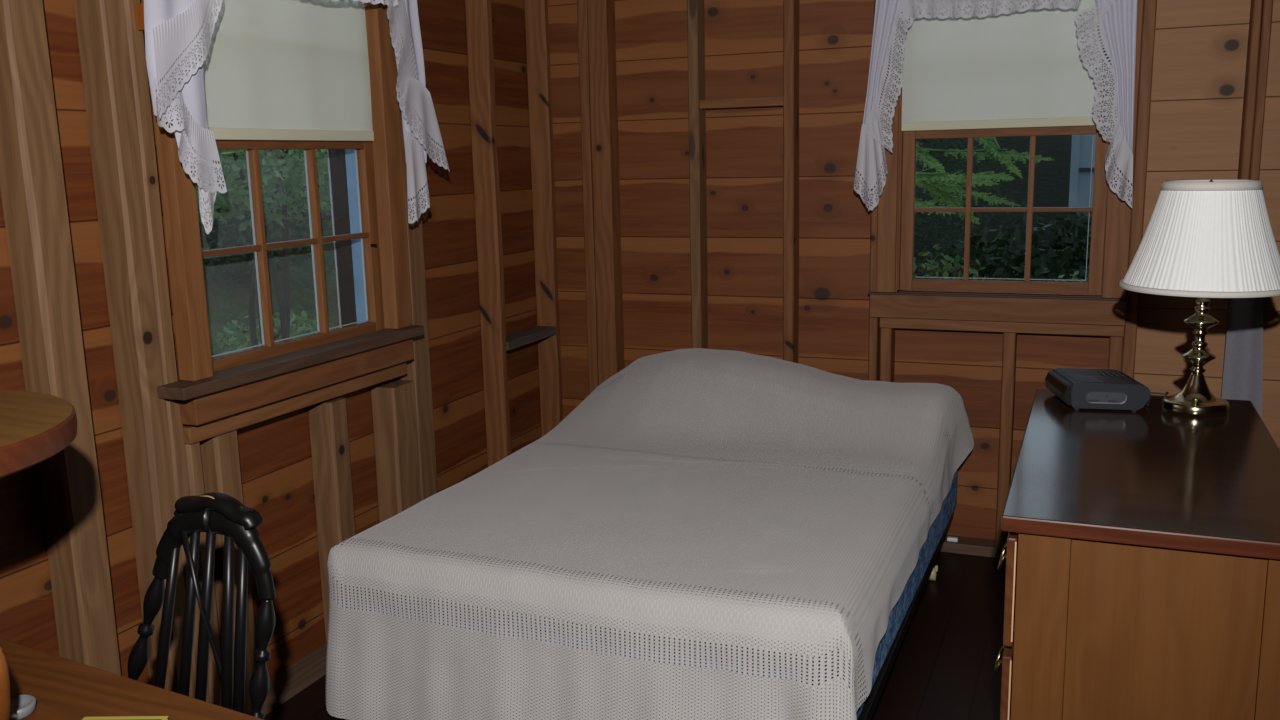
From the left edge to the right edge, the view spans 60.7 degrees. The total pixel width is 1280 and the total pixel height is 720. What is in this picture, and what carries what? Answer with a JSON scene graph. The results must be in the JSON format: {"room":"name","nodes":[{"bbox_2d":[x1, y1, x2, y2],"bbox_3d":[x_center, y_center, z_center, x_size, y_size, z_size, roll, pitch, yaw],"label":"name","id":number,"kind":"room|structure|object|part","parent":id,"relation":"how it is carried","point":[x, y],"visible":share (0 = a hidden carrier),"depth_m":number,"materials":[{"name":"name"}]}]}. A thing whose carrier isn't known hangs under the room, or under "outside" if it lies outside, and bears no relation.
{"room":"cabin bedroom","nodes":[
{"label":"cabin bedroom","id":0,"kind":"room"},
{"bbox_2d":[0,0,540,683],"bbox_3d":[-1.450,-0.115,2.178,0.030,2.500,5.535,3,11,22],"label":"wall","id":1,"kind":"structure","parent":0,"point":[275,457],"depth_m":3.29,"materials":[{"name":"brown wood"}]},
{"bbox_2d":[0,0,120,674],"bbox_3d":[-1.296,-0.152,2.385,0.091,2.409,0.093,3,11,22],"label":"stud","id":2,"kind":"object","parent":1,"relation":"attached to","point":[32,186],"visible":0.88,"depth_m":2.37,"materials":[{"name":"brown wood"}]},
{"bbox_2d":[74,0,194,697],"bbox_3d":[-1.210,-0.192,2.589,0.091,2.409,0.066,3,11,22],"label":"stud","id":3,"kind":"object","parent":1,"relation":"attached to","point":[101,24],"visible":0.85,"depth_m":2.57,"materials":[{"name":"brown wood"}]},
{"bbox_2d":[123,0,209,702],"bbox_3d":[-1.188,-0.202,2.641,0.090,2.409,0.047,3,11,22],"label":"stud","id":4,"kind":"object","parent":1,"relation":"attached to","point":[135,37],"visible":0.35,"depth_m":2.61,"materials":[{"name":"brown wood"}]},
{"bbox_2d":[185,442,220,705],"bbox_3d":[-1.151,0.590,2.833,0.091,0.781,0.046,3,11,22],"label":"stud","id":5,"kind":"object","parent":1,"relation":"attached to","point":[193,454],"visible":0.26,"depth_m":2.79,"materials":[{"name":"brown wood"}]},
{"bbox_2d":[199,429,256,713],"bbox_3d":[-1.108,0.570,2.935,0.090,0.781,0.083,3,11,22],"label":"stud","id":6,"kind":"object","parent":1,"relation":"attached to","point":[220,453],"visible":0.3,"depth_m":2.88,"materials":[{"name":"brown wood"}]},
{"bbox_2d":[142,0,423,424],"bbox_3d":[-1.025,-0.601,2.998,0.267,1.382,1.015,3,11,22],"label":"window","id":7,"kind":"structure","parent":1,"relation":"in","point":[376,331],"depth_m":3.16,"materials":[{"name":"brown wood"}]},
{"bbox_2d":[134,3,144,30],"bbox_3d":[-1.144,-0.790,2.517,0.030,0.060,0.020,3,11,22],"label":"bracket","id":8,"kind":"object","parent":7,"relation":"attached to","point":[139,7],"visible":0.61,"depth_m":2.51,"materials":[{"name":"brown wood"}]},
{"bbox_3d":[-1.112,-0.541,2.602,0.050,1.192,0.062,3,11,22],"label":"casing","id":9,"kind":"part","parent":7,"relation":"part of","materials":[{"name":"brown wood"}]},
{"bbox_2d":[202,0,373,140],"bbox_3d":[-0.977,-0.901,2.958,0.032,0.602,0.747,3,11,22],"label":"roller shade","id":10,"kind":"object","parent":7,"relation":"attached to","point":[273,69],"visible":0.81,"depth_m":2.98,"materials":[{"name":"beige fabric"}]},
{"bbox_3d":[-0.990,-0.598,3.021,0.030,0.030,0.703,3,11,22],"label":"rail","id":11,"kind":"part","parent":7,"relation":"part of","materials":[{"name":"brown wood"}]},
{"bbox_3d":[-0.927,-0.009,3.071,0.085,0.030,1.015,3,11,22],"label":"sill","id":12,"kind":"part","parent":7,"relation":"part of","materials":[{"name":"brown wood"}]},
{"bbox_3d":[-0.977,-0.037,3.124,0.030,0.045,0.703,3,11,22],"label":"rail","id":13,"kind":"part","parent":7,"relation":"part of","materials":[{"name":"brown wood"}]},
{"bbox_3d":[-0.983,-0.313,3.073,0.030,0.608,0.791,3,11,22],"label":"sash","id":14,"kind":"part","parent":7,"relation":"part of","materials":[{"name":"brown wood"}]},
{"bbox_3d":[-0.783,-0.692,3.378,0.050,1.192,0.083,3,11,22],"label":"casing","id":15,"kind":"part","parent":7,"relation":"part of","materials":[{"name":"brown wood"}]},
{"bbox_2d":[183,362,406,443],"bbox_3d":[-0.985,0.105,3.160,0.101,0.042,0.935,3,11,22],"label":"horizontal rail","id":16,"kind":"object","parent":1,"relation":"attached to","point":[192,433],"visible":0.57,"depth_m":3.04,"materials":[{"name":"brown wood"}]},
{"bbox_2d":[308,397,355,642],"bbox_3d":[-0.932,0.496,3.352,0.090,0.767,0.079,3,11,22],"label":"stud","id":17,"kind":"object","parent":1,"relation":"attached to","point":[328,426],"visible":0.63,"depth_m":3.30,"materials":[{"name":"brown wood"}]},
{"bbox_2d":[371,379,420,522],"bbox_3d":[-0.803,0.446,3.656,0.090,0.749,0.127,3,11,22],"label":"stud","id":18,"kind":"object","parent":1,"relation":"attached to","point":[394,414],"visible":0.6,"depth_m":3.58,"materials":[{"name":"brown wood"}]},
{"bbox_2d":[393,71,436,500],"bbox_3d":[-0.779,-0.390,3.608,0.090,2.409,0.101,3,11,22],"label":"stud","id":19,"kind":"object","parent":1,"relation":"attached to","point":[418,368],"visible":0.27,"depth_m":3.65,"materials":[{"name":"brown wood"}]},
{"bbox_2d":[465,0,511,466],"bbox_3d":[-0.568,-0.487,4.106,0.091,2.409,0.045,3,11,22],"label":"stud","id":20,"kind":"object","parent":1,"relation":"attached to","point":[480,56],"visible":0.78,"depth_m":4.08,"materials":[{"name":"brown wood"}]},
{"bbox_2d":[506,326,555,349],"bbox_3d":[-0.469,-0.090,4.392,0.093,0.033,0.408,3,11,22],"label":"wall ledge","id":21,"kind":"object","parent":1,"relation":"attached to","point":[520,338],"visible":0.76,"depth_m":4.38,"materials":[{"name":"brown wood"}]},
{"bbox_2d":[524,0,562,436],"bbox_3d":[-0.394,-0.566,4.516,0.091,2.409,0.042,3,11,22],"label":"stud","id":22,"kind":"object","parent":1,"relation":"attached to","point":[536,11],"visible":0.83,"depth_m":4.49,"materials":[{"name":"brown wood"}]},
{"bbox_2d":[264,552,1005,719],"bbox_3d":[0.466,1.240,1.629,4.120,0.050,5.535,3,11,22],"label":"floor","id":23,"kind":"structure","parent":0,"point":[943,667],"depth_m":3.26,"materials":[{"name":"brown wood"}]},
{"bbox_2d":[0,639,263,719],"bbox_3d":[-0.945,0.896,1.460,1.330,0.750,0.765,3,11,22],"label":"desk","id":24,"kind":"object","parent":23,"relation":"on","point":[63,689],"visible":1,"depth_m":1.59,"materials":[{"name":"brown wood"}]},
{"bbox_2d":[9,695,35,719],"bbox_3d":[-0.878,0.490,1.535,0.056,0.018,0.056,3,11,22],"label":"dish","id":25,"kind":"object","parent":24,"relation":"on","point":[21,706],"visible":0.82,"depth_m":1.54,"materials":[{"name":"white ceramic"}]},
{"bbox_2d":[0,390,76,719],"bbox_3d":[-1.128,0.295,1.556,0.622,0.388,0.623,-3,11,-9],"label":"stand","id":26,"kind":"object","parent":24,"relation":"on","point":[35,427],"visible":1,"depth_m":1.54,"materials":[{"name":"brown wood"}]},
{"bbox_3d":[-0.864,0.340,1.373,0.202,0.354,0.094,3,11,22],"label":"leg","id":27,"kind":"part","parent":26,"relation":"part of","materials":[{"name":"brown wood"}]},
{"bbox_2d":[82,716,167,719],"bbox_3d":[-0.710,0.509,1.434,0.117,0.009,0.153,-1,10,2],"label":"booklet","id":28,"kind":"object","parent":24,"relation":"on","point":[109,717],"visible":1,"depth_m":1.50,"materials":[{"name":"yellow paper"}]},
{"bbox_2d":[128,492,275,718],"bbox_3d":[-0.846,0.716,1.899,0.420,0.946,0.370,3,11,22],"label":"chair","id":29,"kind":"object","parent":23,"relation":"on","point":[213,513],"visible":0.91,"depth_m":1.93,"materials":[{"name":"black paint"}]},
{"bbox_3d":[-0.932,0.545,2.034,0.143,0.322,0.034,1,11,13],"label":"post","id":30,"kind":"part","parent":29,"relation":"part of","materials":[{"name":"black paint"}]},
{"bbox_3d":[-0.740,0.259,1.908,0.190,0.055,0.042,3,11,22],"label":"crest rail","id":31,"kind":"part","parent":29,"relation":"part of","materials":[{"name":"black paint"}]},
{"bbox_3d":[-0.672,0.563,1.927,0.076,0.307,0.034,-1,10,1],"label":"post","id":32,"kind":"part","parent":29,"relation":"part of","materials":[{"name":"black paint"}]},
{"bbox_2d":[247,642,344,714],"bbox_3d":[-1.367,1.097,2.378,0.089,0.040,5.475,3,11,22],"label":"baseboard","id":33,"kind":"structure","parent":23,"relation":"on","point":[311,667],"depth_m":3.19,"materials":[{"name":"brown wood"}]},
{"bbox_2d":[336,367,957,719],"bbox_3d":[0.160,0.494,3.490,1.473,0.755,1.845,3,11,22],"label":"mattress","id":34,"kind":"object","parent":23,"relation":"on","point":[900,617],"visible":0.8,"depth_m":2.77,"materials":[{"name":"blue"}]},
{"bbox_3d":[0.161,0.454,3.481,1.388,0.115,1.805,3,11,22],"label":"mattress","id":35,"kind":"part","parent":34,"relation":"part of","materials":[{"name":"grey fabric"}]},
{"bbox_2d":[326,348,973,719],"bbox_3d":[0.158,0.470,3.454,1.539,0.714,1.903,3,11,22],"label":"blanket","id":36,"kind":"object","parent":34,"relation":"on","point":[853,541],"visible":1,"depth_m":2.87,"materials":[{"name":"fabric"}]},
{"bbox_3d":[0.185,0.684,3.519,1.385,0.038,1.800,3,11,22],"label":"frame","id":37,"kind":"part","parent":34,"relation":"part of","materials":[{"name":"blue fabric"}]},
{"bbox_2d":[939,535,1006,557],"bbox_3d":[1.540,0.723,4.044,3.969,0.040,0.089,3,11,22],"label":"baseboard","id":38,"kind":"structure","parent":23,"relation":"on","point":[965,545],"depth_m":4.13,"materials":[{"name":"brown wood"}]},
{"bbox_2d":[947,536,957,541],"bbox_3d":[1.188,0.681,4.158,0.040,0.016,0.020,3,11,22],"label":"plug","id":39,"kind":"object","parent":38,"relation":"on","point":[952,539],"visible":1,"depth_m":4.15,"materials":[{"name":"grey plastic"}]},
{"bbox_2d":[993,389,1279,719],"bbox_3d":[1.200,0.600,2.659,0.583,0.800,1.239,3,11,22],"label":"dresser","id":40,"kind":"object","parent":23,"relation":"on","point":[1142,556],"visible":0.97,"depth_m":2.13,"materials":[{"name":"brown wood"}]},
{"bbox_3d":[0.806,0.672,2.437,0.031,0.054,0.100,3,11,22],"label":"handle","id":41,"kind":"part","parent":40,"relation":"part of","materials":[{"name":"gold metal"}]},
{"bbox_3d":[0.800,0.431,2.393,0.031,0.054,0.100,3,11,22],"label":"handle","id":42,"kind":"part","parent":40,"relation":"part of","materials":[{"name":"gold metal"}]},
{"bbox_3d":[1.162,0.609,2.677,0.437,0.218,1.191,3,11,22],"label":"drawer","id":43,"kind":"part","parent":40,"relation":"part of","materials":[{"name":"brown wood"}]},
{"bbox_3d":[1.156,0.368,2.633,0.437,0.228,1.191,3,11,22],"label":"drawer","id":44,"kind":"part","parent":40,"relation":"part of","materials":[{"name":"brown wood"}]},
{"bbox_2d":[1045,368,1150,411],"bbox_3d":[1.268,0.080,3.046,0.213,0.080,0.242,0,11,6],"label":"clock radio","id":45,"kind":"object","parent":40,"relation":"on","point":[1078,388],"visible":1,"depth_m":2.96,"materials":[{"name":"grey plastic"}]},
{"bbox_2d":[1071,376,1102,381],"bbox_3d":[1.223,0.052,3.000,0.065,0.002,0.083,0,11,6],"label":"speaker grille","id":46,"kind":"object","parent":45,"relation":"attached to","point":[1073,378],"depth_m":3.00,"materials":[{"name":"grey plastic"}]},
{"bbox_2d":[1088,396,1116,402],"bbox_3d":[1.245,0.105,2.945,0.071,0.018,0.002,1,11,14],"label":"switch","id":47,"kind":"object","parent":45,"relation":"attached to","point":[1091,399],"depth_m":2.95,"materials":[{"name":"plastic"}]},
{"bbox_3d":[1.254,0.101,2.942,0.106,0.034,0.001,1,11,14],"label":"jack panel","id":48,"kind":"part","parent":45,"relation":"part of","materials":[{"name":"grey plastic"}]},
{"bbox_2d":[1145,392,1168,405],"bbox_3d":[1.436,0.378,3.139,0.076,0.653,0.209,8,14,41],"label":"power cord","id":49,"kind":"object","parent":45,"relation":"attached to","point":[1166,393],"visible":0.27,"depth_m":3.12,"materials":[{"name":"brown plastic"}]},
{"bbox_3d":[0.984,0.691,2.118,0.501,0.707,0.020,3,11,22],"label":"frame","id":50,"kind":"part","parent":40,"relation":"part of","materials":[{"name":"brown wood"}]},
{"bbox_3d":[0.995,0.662,2.109,0.332,0.646,0.010,3,11,22],"label":"panel","id":51,"kind":"part","parent":40,"relation":"part of","materials":[{"name":"brown wood"}]},
{"bbox_2d":[1119,179,1279,416],"bbox_3d":[1.481,-0.165,2.877,0.408,0.612,0.408,3,11,22],"label":"table lamp","id":52,"kind":"object","parent":40,"relation":"on","point":[1211,238],"visible":1,"depth_m":2.73,"materials":[{"name":"white fabric"}]},
{"bbox_3d":[1.480,-0.196,2.871,0.408,0.015,0.408,3,11,22],"label":"trim","id":53,"kind":"part","parent":52,"relation":"part of","materials":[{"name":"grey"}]},
{"bbox_3d":[1.477,-0.322,2.848,0.391,0.244,0.391,3,11,22],"label":"lamp shade","id":54,"kind":"part","parent":52,"relation":"part of","materials":[{"name":"fabric"}]},
{"bbox_3d":[1.474,-0.452,2.824,0.236,0.022,0.236,3,11,22],"label":"trim","id":55,"kind":"part","parent":52,"relation":"part of","materials":[{"name":"grey fabric"}]},
{"bbox_2d":[548,0,1279,539],"bbox_3d":[1.494,-0.499,3.893,4.060,2.500,0.030,3,11,22],"label":"wall","id":56,"kind":"structure","parent":0,"point":[1200,46],"depth_m":4.21,"materials":[{"name":"brown wood"}]},
{"bbox_2d":[577,0,598,393],"bbox_3d":[-0.196,-0.573,4.527,0.044,2.409,0.091,3,11,22],"label":"stud","id":57,"kind":"object","parent":56,"relation":"attached to","point":[583,52],"visible":0.53,"depth_m":4.46,"materials":[{"name":"brown wood"}]},
{"bbox_2d":[587,0,623,384],"bbox_3d":[-0.135,-0.570,4.502,0.086,2.409,0.091,3,11,22],"label":"stud","id":58,"kind":"object","parent":56,"relation":"attached to","point":[600,13],"visible":0.7,"depth_m":4.44,"materials":[{"name":"brown wood"}]},
{"bbox_2d":[687,0,707,348],"bbox_3d":[0.233,-0.550,4.350,0.043,2.409,0.092,3,11,22],"label":"stud","id":59,"kind":"object","parent":56,"relation":"attached to","point":[695,8],"visible":0.72,"depth_m":4.29,"materials":[{"name":"brown wood"}]},
{"bbox_2d":[700,96,782,108],"bbox_3d":[0.399,-0.988,4.202,0.335,0.034,0.077,3,11,22],"label":"horizontal rail","id":60,"kind":"object","parent":56,"relation":"attached to","point":[776,101],"visible":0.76,"depth_m":4.17,"materials":[{"name":"brown wood"}]},
{"bbox_2d":[783,0,798,362],"bbox_3d":[0.582,-0.531,4.206,0.042,2.409,0.091,3,11,22],"label":"stud","id":61,"kind":"object","parent":56,"relation":"attached to","point":[791,7],"visible":0.7,"depth_m":4.15,"materials":[{"name":"brown wood"}]},
{"bbox_2d":[868,0,879,380],"bbox_3d":[0.884,-0.515,4.081,0.031,2.409,0.090,3,11,22],"label":"stud","id":62,"kind":"object","parent":56,"relation":"attached to","point":[874,322],"visible":0.24,"depth_m":4.11,"materials":[{"name":"brown wood"}]},
{"bbox_2d":[879,328,894,381],"bbox_3d":[0.947,0.272,4.207,0.043,0.812,0.091,3,11,22],"label":"stud","id":63,"kind":"object","parent":56,"relation":"attached to","point":[887,335],"visible":0.33,"depth_m":4.12,"materials":[{"name":"brown wood"}]},
{"bbox_2d":[880,317,1123,336],"bbox_3d":[1.302,-0.128,3.977,0.838,0.038,0.095,3,11,22],"label":"horizontal rail","id":64,"kind":"object","parent":56,"relation":"attached to","point":[907,323],"visible":0.76,"depth_m":3.92,"materials":[{"name":"brown wood"}]},
{"bbox_2d":[868,0,1143,300],"bbox_3d":[1.274,-0.853,3.866,0.881,1.305,0.164,3,11,22],"label":"window","id":65,"kind":"structure","parent":56,"relation":"in","point":[896,205],"depth_m":3.88,"materials":[{"name":"brown wood"}]},
{"bbox_3d":[0.900,-0.837,3.953,0.067,1.190,0.018,3,11,22],"label":"casing","id":66,"kind":"part","parent":65,"relation":"part of","materials":[{"name":"brown wood"}]},
{"bbox_3d":[1.261,-0.229,3.915,0.881,0.006,0.024,3,11,22],"label":"sill","id":67,"kind":"part","parent":65,"relation":"part of","materials":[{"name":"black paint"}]},
{"bbox_2d":[870,294,1125,325],"bbox_3d":[1.265,-0.183,3.923,0.875,0.086,0.021,3,11,22],"label":"window sill","id":68,"kind":"structure","parent":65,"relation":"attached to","point":[1032,310],"depth_m":3.90,"materials":[{"name":"brown wood"}]},
{"bbox_3d":[1.288,-0.265,3.937,0.603,0.040,0.030,3,11,22],"label":"rail","id":69,"kind":"part","parent":65,"relation":"part of","materials":[{"name":"brown wood"}]},
{"bbox_2d":[901,0,1102,130],"bbox_3d":[1.243,-1.104,3.772,0.657,0.597,0.032,3,11,22],"label":"roller shade","id":70,"kind":"object","parent":65,"relation":"attached to","point":[1016,69],"visible":0.78,"depth_m":3.78,"materials":[{"name":"beige fabric"}]},
{"bbox_3d":[1.282,-0.530,3.888,0.691,0.578,0.030,3,11,22],"label":"sash","id":71,"kind":"part","parent":65,"relation":"part of","materials":[{"name":"brown wood"}]},
{"bbox_3d":[1.276,-0.799,3.839,0.603,0.030,0.030,3,11,22],"label":"rail","id":72,"kind":"part","parent":65,"relation":"part of","materials":[{"name":"brown wood"}]},
{"bbox_3d":[1.282,-1.081,3.819,0.691,0.580,0.030,3,11,22],"label":"sash","id":73,"kind":"part","parent":65,"relation":"part of","materials":[{"name":"fabric"}]},
{"bbox_3d":[1.618,-0.799,3.656,0.076,1.190,0.018,3,11,22],"label":"casing","id":74,"kind":"part","parent":65,"relation":"part of","materials":[{"name":"brown wood"}]},
{"bbox_2d":[995,332,1016,547],"bbox_3d":[1.353,0.294,4.039,0.042,0.812,0.091,3,11,22],"label":"stud","id":75,"kind":"object","parent":56,"relation":"attached to","point":[1009,339],"visible":0.91,"depth_m":3.99,"materials":[{"name":"brown wood"}]},
{"bbox_2d":[1108,336,1122,371],"bbox_3d":[1.679,0.311,3.905,0.043,0.812,0.090,3,11,22],"label":"stud","id":76,"kind":"object","parent":56,"relation":"attached to","point":[1116,343],"visible":0.16,"depth_m":3.80,"materials":[{"name":"brown wood"}]},
{"bbox_2d":[1122,0,1156,378],"bbox_3d":[1.701,-0.471,3.743,0.041,2.409,0.091,3,11,22],"label":"stud","id":77,"kind":"object","parent":56,"relation":"attached to","point":[1149,6],"visible":0.52,"depth_m":3.67,"materials":[{"name":"brown wood"}]},
{"bbox_3d":[1.218,-1.539,3.640,0.972,0.015,0.093,3,11,22],"label":"curtain rod","id":78,"kind":"object","parent":77,"relation":"attached to","visible":0},
{"bbox_2d":[854,0,921,210],"bbox_3d":[0.871,-1.040,3.833,0.228,1.026,0.037,3,11,22],"label":"curtain","id":79,"kind":"object","parent":78,"relation":"hanging from","point":[870,158],"visible":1,"depth_m":3.87,"materials":[{"name":"white fabric"}]},
{"bbox_3d":[0.877,-1.167,3.814,0.205,0.770,0.021,3,11,22],"label":"panel","id":80,"kind":"part","parent":79,"relation":"part of","materials":[{"name":"white fabric"}]},
{"bbox_2d":[898,0,1080,18],"bbox_3d":[1.190,-1.340,3.638,0.650,0.380,0.037,3,11,22],"label":"valance","id":81,"kind":"object","parent":78,"relation":"hanging from","point":[1045,4],"visible":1,"depth_m":3.69,"materials":[{"name":"white fabric"}]},
{"bbox_2d":[1075,0,1136,207],"bbox_3d":[1.516,-1.009,3.568,0.218,1.021,0.040,3,11,22],"label":"curtain","id":82,"kind":"object","parent":78,"relation":"hanging from","point":[1117,19],"visible":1,"depth_m":3.58,"materials":[{"name":"white fabric"}]},
{"bbox_3d":[1.513,-1.095,3.560,0.210,0.847,0.026,3,11,22],"label":"panel","id":83,"kind":"part","parent":82,"relation":"part of","materials":[{"name":"white fabric"}]},
{"bbox_2d":[1221,0,1261,395],"bbox_3d":[1.989,-0.456,3.624,0.027,2.409,0.091,3,11,22],"label":"stud","id":84,"kind":"object","parent":56,"relation":"attached to","point":[1251,74],"visible":0.34,"depth_m":3.52,"materials":[{"name":"brown wood"}]},
{"bbox_2d":[1249,0,1272,179],"bbox_3d":[2.015,-0.455,3.614,0.027,2.409,0.091,3,11,22],"label":"stud","id":85,"kind":"object","parent":56,"relation":"attached to","point":[1267,5],"visible":0.34,"depth_m":3.50,"materials":[{"name":"brown wood"}]},
{"bbox_2d":[1221,188,1263,418],"bbox_3d":[2.006,-0.118,3.601,0.128,0.895,0.042,8,14,42],"label":"hanging cloth","id":86,"kind":"object","parent":85,"relation":"hanging from","point":[1243,362],"visible":0.34,"depth_m":3.62,"materials":[{"name":"grey fabric"}]},
{"label":"outside","id":87,"kind":"structure","parent":0,"visible":0},
{"bbox_2d":[201,135,1087,357],"bbox_3d":[0.226,-0.674,3.083,30.000,4.080,30.000,3,11,22],"label":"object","id":88,"kind":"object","parent":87,"point":[227,300],"depth_m":10.27,"materials":[{"name":"green plant"}]},
{"bbox_2d":[198,175,227,235],"bbox_3d":[-4.585,-4.115,10.954,2.709,5.708,2.633,3,11,22],"label":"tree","id":89,"kind":"object","parent":88,"relation":"on","point":[223,175],"visible":0.02,"depth_m":11.30,"materials":[{"name":"green plant"}]},
{"bbox_2d":[194,149,330,348],"bbox_3d":[-2.283,-0.515,6.718,1.022,2.075,1.509,3,11,22],"label":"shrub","id":90,"kind":"object","parent":88,"relation":"on","point":[279,175],"visible":0.38,"depth_m":6.56,"materials":[{"name":"green plant"}]},
{"bbox_3d":[-2.326,-0.431,6.798,0.373,1.883,0.702,-6,12,-26],"label":"stem","id":91,"kind":"part","parent":90,"relation":"part of","materials":[{"name":"green plant"}]},
{"bbox_2d":[195,149,332,284],"bbox_3d":[-3.522,-1.287,9.643,1.628,1.304,2.013,3,11,22],"label":"shrub","id":92,"kind":"object","parent":88,"relation":"on","point":[237,261],"visible":0.23,"depth_m":9.52,"materials":[{"name":"green plant"}]},
{"bbox_3d":[-3.549,-1.125,9.706,0.850,0.964,1.008,3,11,22],"label":"stem","id":93,"kind":"part","parent":92,"relation":"part of","materials":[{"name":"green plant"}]},
{"bbox_2d":[215,310,330,355],"bbox_3d":[-2.556,-0.090,7.680,0.722,0.542,0.902,3,11,22],"label":"shrub","id":94,"kind":"object","parent":88,"relation":"on","point":[236,345],"visible":0.29,"depth_m":7.59,"materials":[{"name":"green plant"}]},
{"bbox_3d":[-2.533,-0.038,7.716,0.394,0.426,0.387,3,11,22],"label":"stem","id":95,"kind":"part","parent":94,"relation":"part of","materials":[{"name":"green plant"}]},
{"bbox_2d":[292,149,330,212],"bbox_3d":[-1.930,-0.906,8.308,1.222,2.090,1.579,3,11,22],"label":"shrub","id":96,"kind":"object","parent":88,"relation":"on","point":[322,150],"visible":0.02,"depth_m":7.75,"materials":[{"name":"green plant"}]},
{"bbox_2d":[913,244,985,279],"bbox_3d":[1.441,0.146,5.482,0.604,1.440,0.487,3,11,22],"label":"shrub","id":97,"kind":"object","parent":88,"relation":"on","point":[947,265],"visible":0.2,"depth_m":5.33,"materials":[{"name":"green plant"}]},
{"bbox_3d":[1.445,0.204,5.504,0.253,1.320,0.249,3,11,22],"label":"stem","id":98,"kind":"part","parent":97,"relation":"part of","materials":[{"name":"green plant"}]},
{"bbox_2d":[915,137,1016,263],"bbox_3d":[2.228,-3.416,9.522,2.365,5.123,2.542,3,11,22],"label":"evergreen tree","id":99,"kind":"object","parent":88,"relation":"on","point":[955,147],"visible":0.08,"depth_m":9.43,"materials":[{"name":"green plant"}]},
{"bbox_2d":[915,137,1054,224],"bbox_3d":[1.276,-1.557,5.172,0.399,4.876,1.359,-11,14,-41],"label":"evergreen tree","id":100,"kind":"object","parent":88,"relation":"on","point":[930,183],"visible":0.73,"depth_m":5.06,"materials":[{"name":"green plant"}]},
{"bbox_2d":[913,137,1058,279],"bbox_3d":[1.724,-2.022,7.150,2.256,4.638,2.357,3,11,22],"label":"evergreen tree","id":101,"kind":"object","parent":88,"relation":"on","point":[950,143],"visible":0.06,"depth_m":7.30,"materials":[{"name":"green plant"}]},
{"bbox_2d":[936,212,1105,281],"bbox_3d":[2.457,-0.172,6.206,1.614,1.365,0.752,3,11,22],"label":"shrub","id":102,"kind":"object","parent":88,"relation":"on","point":[1067,262],"visible":0.19,"depth_m":6.16,"materials":[{"name":"green plant"}]},
{"bbox_3d":[2.381,-0.079,6.303,0.394,1.149,0.307,-7,12,-28],"label":"stem","id":103,"kind":"part","parent":102,"relation":"part of","materials":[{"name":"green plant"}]},
{"bbox_2d":[1047,271,1088,281],"bbox_3d":[2.225,0.208,5.455,0.765,1.305,0.606,3,11,22],"label":"shrub","id":104,"kind":"object","parent":88,"relation":"on","point":[1075,272],"visible":0.02,"depth_m":5.37,"materials":[{"name":"green plant"}]},
{"bbox_2d":[1069,93,1112,273],"bbox_3d":[5.600,-2.273,8.313,4.225,4.800,1.830,3,11,22],"label":"neighbouring house","id":105,"kind":"structure","parent":88,"relation":"on","point":[1081,147],"depth_m":8.42,"materials":[{"name":"blue"}]},
{"bbox_3d":[-0.930,-1.324,2.850,0.118,0.015,1.212,3,11,22],"label":"curtain rod","id":106,"kind":"object","parent":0,"visible":0},
{"bbox_2d":[144,0,226,233],"bbox_3d":[-1.044,-0.766,2.501,0.041,0.955,0.238,3,11,22],"label":"curtain","id":107,"kind":"object","parent":106,"relation":"hanging from","point":[175,54],"visible":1,"depth_m":2.51,"materials":[{"name":"white fabric"}]},
{"bbox_3d":[-1.053,-0.874,2.492,0.020,0.740,0.223,4,12,25],"label":"panel","id":108,"kind":"part","parent":107,"relation":"part of","materials":[{"name":"white fabric"}]},
{"bbox_3d":[-1.053,-0.577,2.535,0.011,0.260,0.141,3,11,22],"label":"panel","id":109,"kind":"part","parent":107,"relation":"part of","materials":[{"name":"white fabric"}]},
{"bbox_2d":[332,0,398,6],"bbox_3d":[-0.870,-1.141,2.878,0.039,0.364,0.768,3,11,22],"label":"valance","id":110,"kind":"object","parent":106,"relation":"hanging from","point":[383,2],"visible":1,"depth_m":3.15,"materials":[{"name":"white fabric"}]},
{"bbox_2d":[387,0,449,223],"bbox_3d":[-0.691,-0.913,3.330,0.048,0.983,0.273,3,11,22],"label":"curtain","id":111,"kind":"object","parent":106,"relation":"hanging from","point":[419,118],"visible":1,"depth_m":3.35,"materials":[{"name":"white fabric"}]},
{"bbox_3d":[-0.715,-1.001,3.303,0.017,0.800,0.193,3,11,22],"label":"panel","id":112,"kind":"part","parent":111,"relation":"part of","materials":[{"name":"white fabric"}]}
]}

